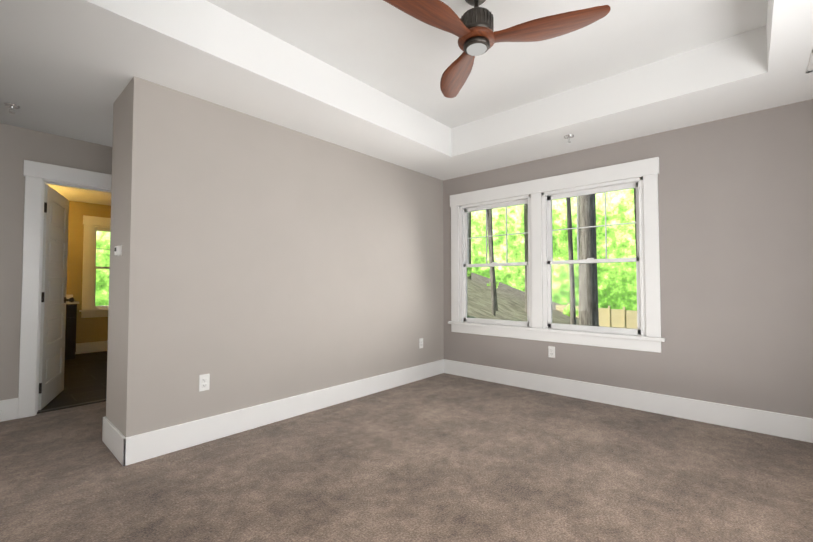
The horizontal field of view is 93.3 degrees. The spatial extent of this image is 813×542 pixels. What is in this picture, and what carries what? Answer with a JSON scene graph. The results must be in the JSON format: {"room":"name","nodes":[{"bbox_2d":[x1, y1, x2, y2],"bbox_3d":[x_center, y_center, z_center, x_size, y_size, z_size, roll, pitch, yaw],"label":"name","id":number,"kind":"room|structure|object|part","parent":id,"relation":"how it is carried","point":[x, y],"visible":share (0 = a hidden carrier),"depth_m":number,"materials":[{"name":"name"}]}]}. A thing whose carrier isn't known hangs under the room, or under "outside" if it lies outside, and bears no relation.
{"room":"empty bedroom","nodes":[
{"label":"empty bedroom","id":0,"kind":"room"},
{"bbox_2d":[0,123,111,400],"bbox_3d":[-2.315,0.033,4.354,0.120,2.440,4.790,-2,-2,42],"label":"wall","id":1,"kind":"structure","parent":0,"point":[19,146],"depth_m":3.21,"materials":[{"name":"paint"}]},
{"bbox_2d":[0,398,17,421],"bbox_3d":[-3.482,1.124,2.906,0.020,0.170,0.765,-2,-2,42],"label":"baseboard","id":2,"kind":"structure","parent":1,"relation":"attached to","point":[9,407],"depth_m":3.15,"materials":[{"name":"paint"}]},
{"bbox_2d":[38,184,73,409],"bbox_3d":[-3.418,0.226,3.721,0.185,2.000,0.767,1,-2,-30],"label":"door","id":3,"kind":"structure","parent":1,"relation":"in","point":[53,304],"depth_m":3.66,"materials":[{"name":"paint"}]},
{"bbox_3d":[-3.234,0.223,3.393,0.048,1.690,0.015,1,-2,-30],"label":"door hinge","id":4,"kind":"part","parent":3,"relation":"part of","materials":[{"name":"black metal"}]},
{"bbox_3d":[-3.576,0.292,3.990,0.185,0.062,0.062,1,-2,-30],"label":"knob","id":5,"kind":"part","parent":3,"relation":"part of","materials":[{"name":"brown metal"}]},
{"bbox_2d":[18,160,111,418],"bbox_3d":[-2.951,0.148,3.638,0.174,2.165,1.014,-2,-2,42],"label":"door frame","id":6,"kind":"structure","parent":1,"relation":"attached to","point":[38,176],"depth_m":3.27,"materials":[{"name":"paint"}]},
{"bbox_2d":[38,351,106,410],"bbox_3d":[-3.872,1.341,5.273,3.600,0.122,2.850,-2,-2,42],"label":"floor","id":7,"kind":"structure","parent":0,"point":[85,377],"depth_m":4.44,"materials":[{"name":"brown wood"}]},
{"bbox_2d":[65,294,78,359],"bbox_3d":[-5.390,0.816,5.554,0.579,0.950,0.915,-2,-2,42],"label":"bathroom vanity","id":8,"kind":"object","parent":7,"relation":"on","point":[70,331],"visible":0.23,"depth_m":5.67,"materials":[{"name":"black wood"}]},
{"bbox_2d":[46,184,110,205],"bbox_3d":[-3.876,-1.216,5.356,3.490,0.120,2.850,-2,-2,42],"label":"ceiling","id":9,"kind":"structure","parent":0,"point":[84,195],"depth_m":5.74,"materials":[{"name":"paint"}]},
{"bbox_2d":[66,201,110,342],"bbox_3d":[-5.122,0.098,6.427,0.150,2.440,2.850,-2,-2,42],"label":"wall","id":10,"kind":"structure","parent":0,"point":[93,329],"depth_m":6.17,"materials":[{"name":"paint"}]},
{"bbox_2d":[75,341,107,353],"bbox_3d":[-4.768,1.241,6.665,0.016,0.170,1.610,-2,-2,42],"label":"baseboard","id":11,"kind":"structure","parent":10,"relation":"attached to","point":[91,347],"depth_m":6.24,"materials":[{"name":"paint"}]},
{"bbox_2d":[79,215,110,317],"bbox_3d":[-4.893,-0.073,6.637,0.180,1.655,1.160,-2,-2,42],"label":"window","id":12,"kind":"structure","parent":10,"relation":"in","point":[88,223],"depth_m":6.27,"materials":[{"name":"paint"}]},
{"bbox_3d":[-4.911,-0.055,6.652,0.040,1.261,0.760,-2,-2,42],"label":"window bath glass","id":13,"kind":"part","parent":12,"relation":"part of","materials":[{"name":"clear glass"}]},
{"bbox_2d":[106,76,443,436],"bbox_3d":[-0.834,0.017,3.829,0.550,2.440,3.323,-2,-2,42],"label":"wall","id":14,"kind":"structure","parent":0,"point":[259,261],"depth_m":2.98,"materials":[{"name":"paint"}]},
{"bbox_2d":[102,416,122,461],"bbox_3d":[-1.938,1.112,2.542,0.510,0.170,0.016,-2,-2,42],"label":"baseboard","id":15,"kind":"structure","parent":14,"relation":"attached to","point":[110,434],"depth_m":2.55,"materials":[{"name":"paint"}]},
{"bbox_2d":[114,245,121,255],"bbox_3d":[-1.930,-0.142,2.567,0.090,0.070,0.026,-2,-2,42],"label":"thermostat","id":16,"kind":"object","parent":14,"relation":"attached to","point":[118,251],"visible":1,"depth_m":2.55,"materials":[{"name":"white plastic"}]},
{"bbox_2d":[199,374,209,391],"bbox_3d":[-1.430,0.783,2.717,0.010,0.115,0.070,-2,-2,42],"label":"electrical outlet","id":17,"kind":"object","parent":14,"relation":"attached to","point":[204,381],"visible":1,"depth_m":2.71,"materials":[{"name":"white plastic"}]},
{"bbox_2d":[120,359,443,465],"bbox_3d":[-0.637,1.145,3.588,0.020,0.170,3.309,-2,-2,42],"label":"baseboard","id":18,"kind":"structure","parent":14,"relation":"attached to","point":[124,450],"depth_m":2.97,"materials":[{"name":"paint"}]},
{"bbox_2d":[419,338,422,348],"bbox_3d":[0.174,0.839,4.515,0.010,0.115,0.070,-2,-2,42],"label":"electrical outlet","id":19,"kind":"object","parent":14,"relation":"attached to","point":[420,342],"visible":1,"depth_m":4.51,"materials":[{"name":"white plastic"}]},
{"bbox_2d":[0,373,812,541],"bbox_3d":[-0.207,1.254,2.435,5.650,0.120,4.790,-2,-2,42],"label":"floor carpet","id":20,"kind":"object","parent":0,"point":[444,457],"visible":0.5,"depth_m":2.21,"materials":[{"name":"brown carpet"}]},
{"bbox_2d":[37,399,105,413],"bbox_3d":[-2.951,1.224,3.604,0.060,0.012,0.760,-2,-2,42],"label":"threshold","id":21,"kind":"object","parent":20,"relation":"on","point":[69,406],"depth_m":3.48,"materials":[{"name":"wood"}]},
{"bbox_2d":[0,0,812,180],"bbox_3d":[-0.240,-1.394,2.548,5.440,0.300,4.490,-2,-2,42],"label":"ceiling","id":22,"kind":"structure","parent":0,"point":[70,68],"depth_m":2.68,"materials":[{"name":"paint"}]},
{"bbox_2d":[4,103,19,113],"bbox_3d":[-2.921,-1.206,2.842,0.086,0.056,0.086,-2,-2,42],"label":"sprinkler","id":23,"kind":"object","parent":22,"relation":"attached to","point":[12,106],"visible":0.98,"depth_m":2.83,"materials":[{"name":"silver metal"}]},
{"bbox_2d":[564,134,573,142],"bbox_3d":[1.454,-1.188,3.436,0.086,0.056,0.086,-2,-2,42],"label":"sprinkler","id":24,"kind":"object","parent":22,"relation":"attached to","point":[568,136],"visible":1,"depth_m":3.42,"materials":[{"name":"silver metal"}]},
{"bbox_2d":[806,50,812,72],"bbox_3d":[2.489,-1.250,2.200,0.250,0.008,0.310,-2,-2,42],"label":"ceiling vent","id":25,"kind":"object","parent":22,"relation":"in","point":[810,67],"visible":0.92,"depth_m":2.31,"materials":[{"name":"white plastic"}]},
{"bbox_2d":[206,0,767,127],"bbox_3d":[-0.229,-1.604,2.544,5.710,0.120,4.790,-2,-2,42],"label":"ceiling","id":26,"kind":"structure","parent":0,"point":[386,48],"depth_m":2.58,"materials":[{"name":"paint"}]},
{"bbox_2d":[383,0,610,97],"bbox_3d":[0.367,-1.387,2.008,1.121,0.348,1.093,-2,-2,42],"label":"ceiling fan","id":27,"kind":"object","parent":26,"relation":"hanging from","point":[472,29],"visible":1,"depth_m":2.02,"materials":[{"name":"brown wood"}]},
{"bbox_3d":[0.115,-1.279,1.882,0.600,0.025,0.178,1,-2,-37],"label":"blade","id":28,"kind":"part","parent":27,"relation":"part of","materials":[{"name":"brown wood"}]},
{"bbox_3d":[0.315,-1.261,2.461,0.178,0.025,0.600,0,-2,-8],"label":"blade","id":29,"kind":"part","parent":27,"relation":"part of","materials":[{"name":"brown wood"}]},
{"bbox_3d":[0.386,-1.391,2.117,0.176,0.333,0.176,-2,-2,42],"label":"motor","id":30,"kind":"part","parent":27,"relation":"part of","materials":[{"name":"brown metal"}]},
{"bbox_3d":[0.727,-1.275,2.012,0.600,0.025,0.178,-1,-2,20],"label":"blade","id":31,"kind":"part","parent":27,"relation":"part of","materials":[{"name":"brown wood"}]},
{"bbox_2d":[443,99,812,417],"bbox_3d":[1.315,-0.121,4.231,5.710,2.740,0.150,-2,-2,42],"label":"wall","id":32,"kind":"structure","parent":0,"point":[735,199],"depth_m":3.08,"materials":[{"name":"paint"}]},
{"bbox_2d":[548,346,554,357],"bbox_3d":[1.489,0.821,3.939,0.070,0.115,0.010,-2,-2,42],"label":"outlet","id":33,"kind":"object","parent":32,"relation":"attached to","point":[551,351],"visible":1,"depth_m":3.94,"materials":[{"name":"white plastic"}]},
{"bbox_2d":[448,157,664,352],"bbox_3d":[1.411,-0.130,4.098,2.250,1.700,0.180,-2,-2,42],"label":"window","id":34,"kind":"structure","parent":32,"relation":"in","point":[648,171],"depth_m":3.96,"materials":[{"name":"paint"}]},
{"bbox_2d":[444,359,812,442],"bbox_3d":[1.859,1.145,3.592,3.740,0.170,0.020,-2,-2,42],"label":"baseboard","id":35,"kind":"structure","parent":32,"relation":"attached to","point":[794,427],"depth_m":3.33,"materials":[{"name":"paint"}]},
{"label":"outside","id":36,"kind":"structure","parent":0,"visible":0},
{"bbox_2d":[467,188,636,328],"bbox_3d":[10.852,1.212,25.258,78.000,37.160,43.940,-2,-2,42],"label":"outdoor view","id":37,"kind":"object","parent":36,"point":[510,300],"depth_m":9.63,"materials":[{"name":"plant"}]}
]}

